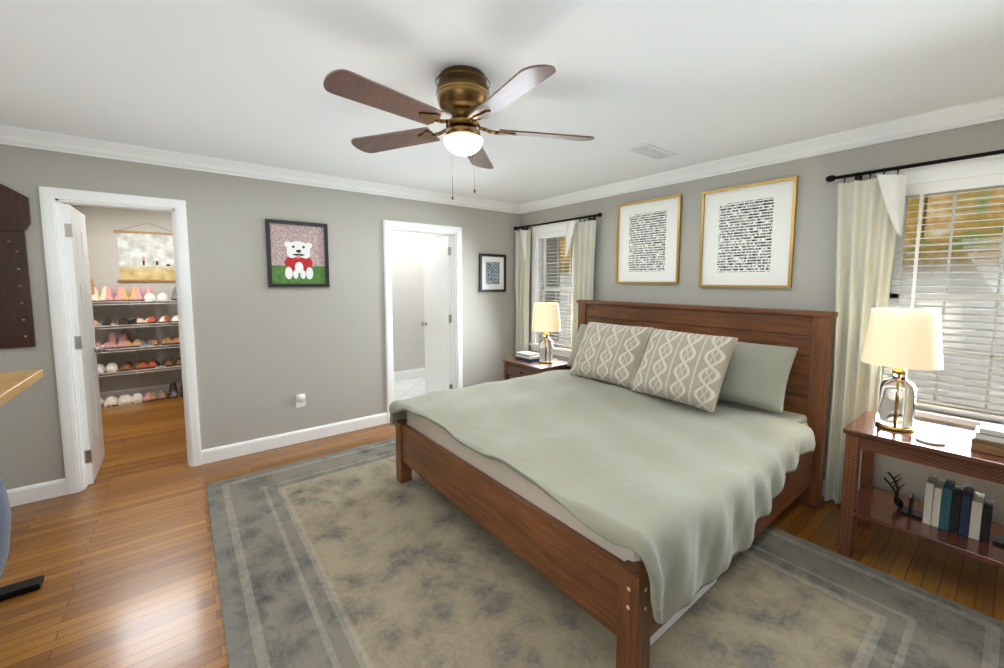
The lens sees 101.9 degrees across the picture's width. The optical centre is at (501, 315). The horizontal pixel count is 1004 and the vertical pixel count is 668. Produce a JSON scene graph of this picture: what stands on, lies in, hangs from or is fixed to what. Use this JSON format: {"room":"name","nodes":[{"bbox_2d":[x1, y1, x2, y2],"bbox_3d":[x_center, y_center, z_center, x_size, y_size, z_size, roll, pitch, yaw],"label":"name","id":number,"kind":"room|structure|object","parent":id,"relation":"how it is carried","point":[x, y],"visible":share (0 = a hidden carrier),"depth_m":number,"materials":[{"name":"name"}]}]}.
{"room":"bedroom","nodes":[
{"label":"bedroom","id":0,"kind":"room"},
{"bbox_2d":[69,204,181,391],"bbox_3d":[-4.544,-0.194,5.320,1.620,2.440,0.120,-4,6,-38],"label":"wall","id":1,"kind":"structure","parent":0,"point":[103,224],"depth_m":5.12,"materials":[{"name":"paint"}]},
{"bbox_2d":[100,383,180,400],"bbox_3d":[-4.500,0.969,5.368,1.590,0.115,0.016,-4,6,-38],"label":"baseboard","id":2,"kind":"structure","parent":1,"relation":"attached to","point":[143,390],"depth_m":5.23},
{"bbox_2d":[114,223,175,281],"bbox_3d":[-4.497,-0.815,5.208,0.650,0.747,0.020,-4,6,-38],"label":"wall hanging","id":3,"kind":"object","parent":1,"relation":"attached to","point":[146,256],"visible":0.85,"depth_m":5.19,"materials":[{"name":"beige fabric"}]},
{"bbox_2d":[0,144,519,489],"bbox_3d":[-1.699,-0.066,3.872,5.040,2.440,0.120,-4,6,-38],"label":"wall","id":4,"kind":"structure","parent":0,"point":[265,354],"depth_m":3.51,"materials":[{"name":"paint"}]},
{"bbox_2d":[0,184,35,348],"bbox_3d":[-3.180,-0.323,2.559,0.320,1.070,0.071,-4,6,-38],"label":"wall rack","id":5,"kind":"object","parent":4,"relation":"attached to","point":[17,329],"visible":1,"depth_m":2.62,"materials":[{"name":"brown wood"}]},
{"bbox_2d":[6,478,66,506],"bbox_3d":[-3.279,1.202,2.649,0.620,0.115,0.016,-4,6,-38],"label":"baseboard","id":6,"kind":"structure","parent":4,"relation":"attached to","point":[35,492],"depth_m":2.75,"materials":[{"name":"white wood"}]},
{"bbox_2d":[63,204,105,484],"bbox_3d":[-3.177,0.209,3.107,0.170,2.000,0.610,-4,6,-38],"label":"closet door","id":7,"kind":"structure","parent":4,"relation":"in","point":[81,296],"depth_m":3.00,"materials":[{"name":"white wood"}]},
{"bbox_2d":[38,186,201,494],"bbox_3d":[-2.775,0.173,3.041,0.760,2.100,0.161,-4,6,-38],"label":"door frame","id":8,"kind":"structure","parent":4,"relation":"attached to","point":[53,200],"depth_m":2.84,"materials":[{"name":"white wood"}]},
{"bbox_2d":[0,125,519,213],"bbox_3d":[-1.635,-1.225,3.694,4.620,0.100,0.080,-4,6,-38],"label":"crown molding","id":9,"kind":"structure","parent":4,"relation":"attached to","point":[9,135],"depth_m":3.21,"materials":[{"name":"white wood"}]},
{"bbox_2d":[201,412,387,463],"bbox_3d":[-1.820,1.108,3.791,1.570,0.115,0.016,-4,6,-38],"label":"baseboard","id":10,"kind":"structure","parent":4,"relation":"attached to","point":[224,452],"depth_m":3.69,"materials":[{"name":"white wood"}]},
{"bbox_2d":[265,219,329,286],"bbox_3d":[-1.816,-0.549,3.641,0.500,0.580,0.030,-4,6,-38],"label":"framed picture","id":11,"kind":"object","parent":4,"relation":"attached to","point":[297,253],"visible":1,"depth_m":3.63,"materials":[{"name":"paint"}]},
{"bbox_2d":[296,393,305,407],"bbox_3d":[-1.840,0.776,3.732,0.080,0.124,0.038,-4,6,-38],"label":"plug","id":12,"kind":"object","parent":4,"relation":"attached to","point":[300,400],"visible":1,"depth_m":3.73,"materials":[{"name":"white plastic"}]},
{"bbox_2d":[383,220,462,422],"bbox_3d":[-0.876,0.050,4.527,0.930,2.100,0.161,-4,6,-38],"label":"door frame","id":13,"kind":"structure","parent":4,"relation":"attached to","point":[454,233],"depth_m":4.47,"materials":[{"name":"white wood"}]},
{"bbox_2d":[421,235,451,392],"bbox_3d":[-0.785,0.044,5.094,0.171,2.000,0.766,-4,6,-38],"label":"bathroom door","id":14,"kind":"structure","parent":4,"relation":"in","point":[436,323],"depth_m":5.01,"materials":[{"name":"white wood"}]},
{"bbox_2d":[479,253,505,291],"bbox_3d":[-0.111,-0.525,4.990,0.400,0.460,0.025,-4,6,-38],"label":"picture","id":15,"kind":"object","parent":4,"relation":"attached to","point":[492,272],"visible":0.96,"depth_m":4.99},
{"bbox_2d":[391,231,447,371],"bbox_3d":[-1.459,-0.260,6.150,3.340,2.440,0.120,-4,6,-38],"label":"wall","id":16,"kind":"structure","parent":0,"point":[407,296],"depth_m":6.12,"materials":[{"name":"paint"}]},
{"bbox_2d":[394,368,424,381],"bbox_3d":[-1.419,0.891,6.194,3.100,0.140,0.016,-4,6,-38],"label":"baseboard","id":17,"kind":"structure","parent":16,"relation":"attached to","point":[414,373],"depth_m":6.19,"materials":[{"name":"white wood"}]},
{"bbox_2d":[0,377,1003,667],"bbox_3d":[-0.782,1.228,3.417,5.790,0.060,7.940,-4,6,-38],"label":"floor","id":18,"kind":"structure","parent":0,"point":[120,553],"depth_m":2.21,"materials":[{"name":"brown wood"}]},
{"bbox_2d":[0,477,11,579],"bbox_3d":[-1.882,0.972,1.214,0.573,0.820,0.646,-4,6,-38],"label":"velvet chair","id":19,"kind":"object","parent":18,"relation":"on","point":[5,519],"visible":1,"depth_m":1.36,"materials":[{"name":"blue fabric"}]},
{"bbox_2d":[0,369,43,600],"bbox_3d":[-2.070,0.860,1.222,0.700,1.039,1.700,-4,6,-38],"label":"desk","id":20,"kind":"object","parent":18,"relation":"on","point":[13,384],"visible":1,"depth_m":1.91,"materials":[{"name":"brown wood"}]},
{"bbox_2d":[90,277,182,406],"bbox_3d":[-4.542,0.285,5.045,1.219,1.530,0.356,-4,6,-38],"label":"wire closet shelf","id":21,"kind":"object","parent":18,"relation":"on","point":[121,294],"visible":0.75,"depth_m":5.00,"materials":[{"name":"metal"}]},
{"bbox_2d":[503,357,571,379],"bbox_3d":[0.384,0.799,4.465,0.482,0.619,0.620,-4,6,-38],"label":"nightstand","id":22,"kind":"object","parent":18,"relation":"on","point":[514,367],"visible":0.29,"depth_m":4.31,"materials":[{"name":"brown wood"}]},
{"bbox_2d":[516,351,538,361],"bbox_3d":[0.306,0.445,4.513,0.190,0.076,0.260,-4,6,-38],"label":"books","id":23,"kind":"object","parent":22,"relation":"on","point":[528,356],"visible":0.81,"depth_m":4.44,"materials":[{"name":"white paper"}]},
{"bbox_2d":[531,302,560,363],"bbox_3d":[0.469,0.180,4.339,0.316,0.635,0.316,-4,6,-38],"label":"lamp","id":24,"kind":"object","parent":22,"relation":"on","point":[546,318],"visible":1,"depth_m":4.23,"materials":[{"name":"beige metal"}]},
{"bbox_2d":[206,438,1003,667],"bbox_3d":[0.036,1.285,2.344,2.670,0.010,3.680,-4,6,-38],"label":"rug","id":25,"kind":"object","parent":18,"relation":"on","point":[360,557],"visible":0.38,"depth_m":1.89,"materials":[{"name":"grey carpet"}]},
{"bbox_2d":[389,300,837,667],"bbox_3d":[0.649,0.595,2.818,2.151,1.283,2.224,-4,6,-38],"label":"bed","id":26,"kind":"object","parent":25,"relation":"on","point":[636,477],"visible":1,"depth_m":2.29,"materials":[{"name":"fabric"}]},
{"bbox_2d":[389,369,815,624],"bbox_3d":[0.510,0.777,2.724,1.807,0.380,2.242,-4,6,-38],"label":"duvet","id":27,"kind":"object","parent":26,"relation":"on","point":[644,498],"depth_m":1.99,"materials":[{"name":"green fabric"}]},
{"bbox_2d":[650,579,716,645],"bbox_3d":[0.721,1.245,1.904,0.650,0.143,0.270,-4,6,-38],"label":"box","id":28,"kind":"object","parent":25,"relation":"on","point":[673,619],"visible":0.1,"depth_m":1.76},
{"bbox_2d":[837,411,1003,567],"bbox_3d":[2.233,0.962,2.076,0.494,0.704,0.714,-4,6,-38],"label":"console table","id":29,"kind":"object","parent":18,"relation":"on","point":[866,503],"visible":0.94,"depth_m":2.08,"materials":[{"name":"brown wood"}]},
{"bbox_2d":[861,308,943,432],"bbox_3d":[2.113,0.282,2.165,0.316,0.635,0.316,-4,6,-38],"label":"lamp","id":30,"kind":"object","parent":29,"relation":"on","point":[899,340],"visible":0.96,"depth_m":2.10,"materials":[{"name":"beige fabric"}]},
{"bbox_2d":[884,472,922,519],"bbox_3d":[2.146,0.955,2.179,0.123,0.177,0.153,-4,6,-38],"label":"bookend","id":31,"kind":"object","parent":29,"relation":"on","point":[910,511],"visible":1,"depth_m":2.17,"materials":[{"name":"black metal"}]},
{"bbox_2d":[915,436,945,445],"bbox_3d":[2.100,0.610,1.998,0.104,0.010,0.104,-4,6,-38],"label":"coaster","id":32,"kind":"object","parent":29,"relation":"on","point":[930,440],"visible":1,"depth_m":1.98,"materials":[{"name":"stone"}]},
{"bbox_2d":[922,474,993,542],"bbox_3d":[2.266,0.949,2.026,0.151,0.215,0.218,-4,6,-38],"label":"books","id":33,"kind":"object","parent":29,"relation":"on","point":[949,505],"visible":1,"depth_m":1.99,"materials":[{"name":"paper"}]},
{"bbox_2d":[970,422,1003,456],"bbox_3d":[2.310,0.572,1.857,0.160,0.109,0.215,-4,6,-38],"label":"box","id":34,"kind":"object","parent":29,"relation":"on","point":[988,438],"visible":1,"depth_m":1.86,"materials":[{"name":"brown wood"}]},
{"bbox_2d":[993,534,1003,546],"bbox_3d":[2.387,0.981,1.874,0.123,0.177,0.153,-4,6,-38],"label":"bookend","id":35,"kind":"object","parent":29,"relation":"on","point":[998,539],"visible":1,"depth_m":1.91,"materials":[{"name":"black metal"}]},
{"bbox_2d":[0,0,1003,204],"bbox_3d":[-0.778,-1.263,3.205,5.790,0.060,7.940,-4,6,-38],"label":"ceiling","id":36,"kind":"structure","parent":0,"point":[691,82],"depth_m":1.89,"materials":[{"name":"paint"}]},
{"bbox_2d":[323,64,593,199],"bbox_3d":[-0.184,-0.838,1.898,1.253,0.564,1.247,-4,6,-38],"label":"fan","id":37,"kind":"object","parent":36,"relation":"hanging from","point":[466,101],"visible":1,"depth_m":1.81,"materials":[{"name":"brown wood"}]},
{"bbox_2d":[625,143,677,160],"bbox_3d":[1.110,-1.209,3.014,0.420,0.008,0.170,-4,6,-38],"label":"ceiling vent","id":38,"kind":"object","parent":36,"relation":"in","point":[647,150],"visible":0.98,"depth_m":3.00,"materials":[{"name":"white metal"}]},
{"bbox_2d":[545,238,554,339],"bbox_3d":[0.496,-0.214,5.653,0.620,2.440,0.020,-4,6,-38],"label":"wall","id":39,"kind":"structure","parent":0,"point":[549,269],"depth_m":5.76,"materials":[{"name":"paint"}]},
{"bbox_2d":[555,238,559,339],"bbox_3d":[0.323,-0.285,6.486,0.120,2.440,1.550,-4,6,-38],"label":"wall","id":40,"kind":"structure","parent":0,"point":[556,241],"depth_m":5.86,"materials":[{"name":"paint"}]},
{"bbox_2d":[520,119,1003,524],"bbox_3d":[1.755,-0.026,3.458,0.120,2.440,5.040,-4,6,-38],"label":"wall","id":41,"kind":"structure","parent":0,"point":[814,274],"depth_m":2.85,"materials":[{"name":"paint"}]},
{"bbox_2d":[529,218,586,357],"bbox_3d":[0.672,-0.310,4.775,0.175,1.540,0.880,-4,6,-38],"label":"window","id":42,"kind":"structure","parent":41,"relation":"in","point":[542,235],"depth_m":4.88,"materials":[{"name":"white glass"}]},
{"bbox_2d":[514,213,601,377],"bbox_3d":[0.570,-0.016,4.720,0.192,2.152,1.380,-4,6,-38],"label":"curtain","id":43,"kind":"object","parent":41,"relation":"attached to","point":[583,234],"visible":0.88,"depth_m":4.40,"materials":[{"name":"fabric"}]},
{"bbox_2d":[615,194,681,283],"bbox_3d":[1.347,-0.688,3.801,0.030,0.770,0.650,-4,6,-38],"label":"framed artwork","id":44,"kind":"object","parent":41,"relation":"attached to","point":[648,241],"visible":0.96,"depth_m":3.78,"materials":[{"name":"white paper"}]},
{"bbox_2d":[698,176,797,287],"bbox_3d":[1.866,-0.611,3.144,0.030,0.780,0.660,-4,6,-38],"label":"framed artwork","id":45,"kind":"object","parent":41,"relation":"attached to","point":[747,236],"visible":0.94,"depth_m":3.11,"materials":[{"name":"white paper"}]},
{"bbox_2d":[520,95,1003,213],"bbox_3d":[1.678,-1.187,3.298,0.080,0.100,4.800,-4,6,-38],"label":"crown molding","id":46,"kind":"structure","parent":41,"relation":"attached to","point":[977,112],"depth_m":2.77,"materials":[{"name":"white wood"}]},
{"bbox_2d":[822,479,833,499],"bbox_3d":[1.700,1.136,3.515,0.016,0.115,4.800,-4,6,-38],"label":"baseboard","id":47,"kind":"structure","parent":41,"relation":"attached to","point":[823,489],"depth_m":2.83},
{"bbox_2d":[824,149,1003,503],"bbox_3d":[2.577,0.204,2.173,0.192,2.152,1.500,-4,6,-38],"label":"curtain","id":48,"kind":"object","parent":41,"relation":"attached to","point":[870,214],"visible":0.83,"depth_m":2.56,"materials":[{"name":"fabric"}]},
{"bbox_2d":[876,154,1003,430],"bbox_3d":[2.629,-0.096,2.291,0.175,1.540,0.880,-4,6,-38],"label":"window","id":49,"kind":"structure","parent":41,"relation":"in","point":[978,173],"depth_m":2.33,"materials":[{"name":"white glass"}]},
{"label":"outside","id":50,"kind":"structure","parent":0,"visible":0},
{"bbox_2d":[559,187,1003,410],"bbox_3d":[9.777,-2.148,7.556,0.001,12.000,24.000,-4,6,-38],"label":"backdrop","id":51,"kind":"structure","parent":50,"point":[961,197],"depth_m":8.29,"materials":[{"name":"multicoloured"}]}
]}

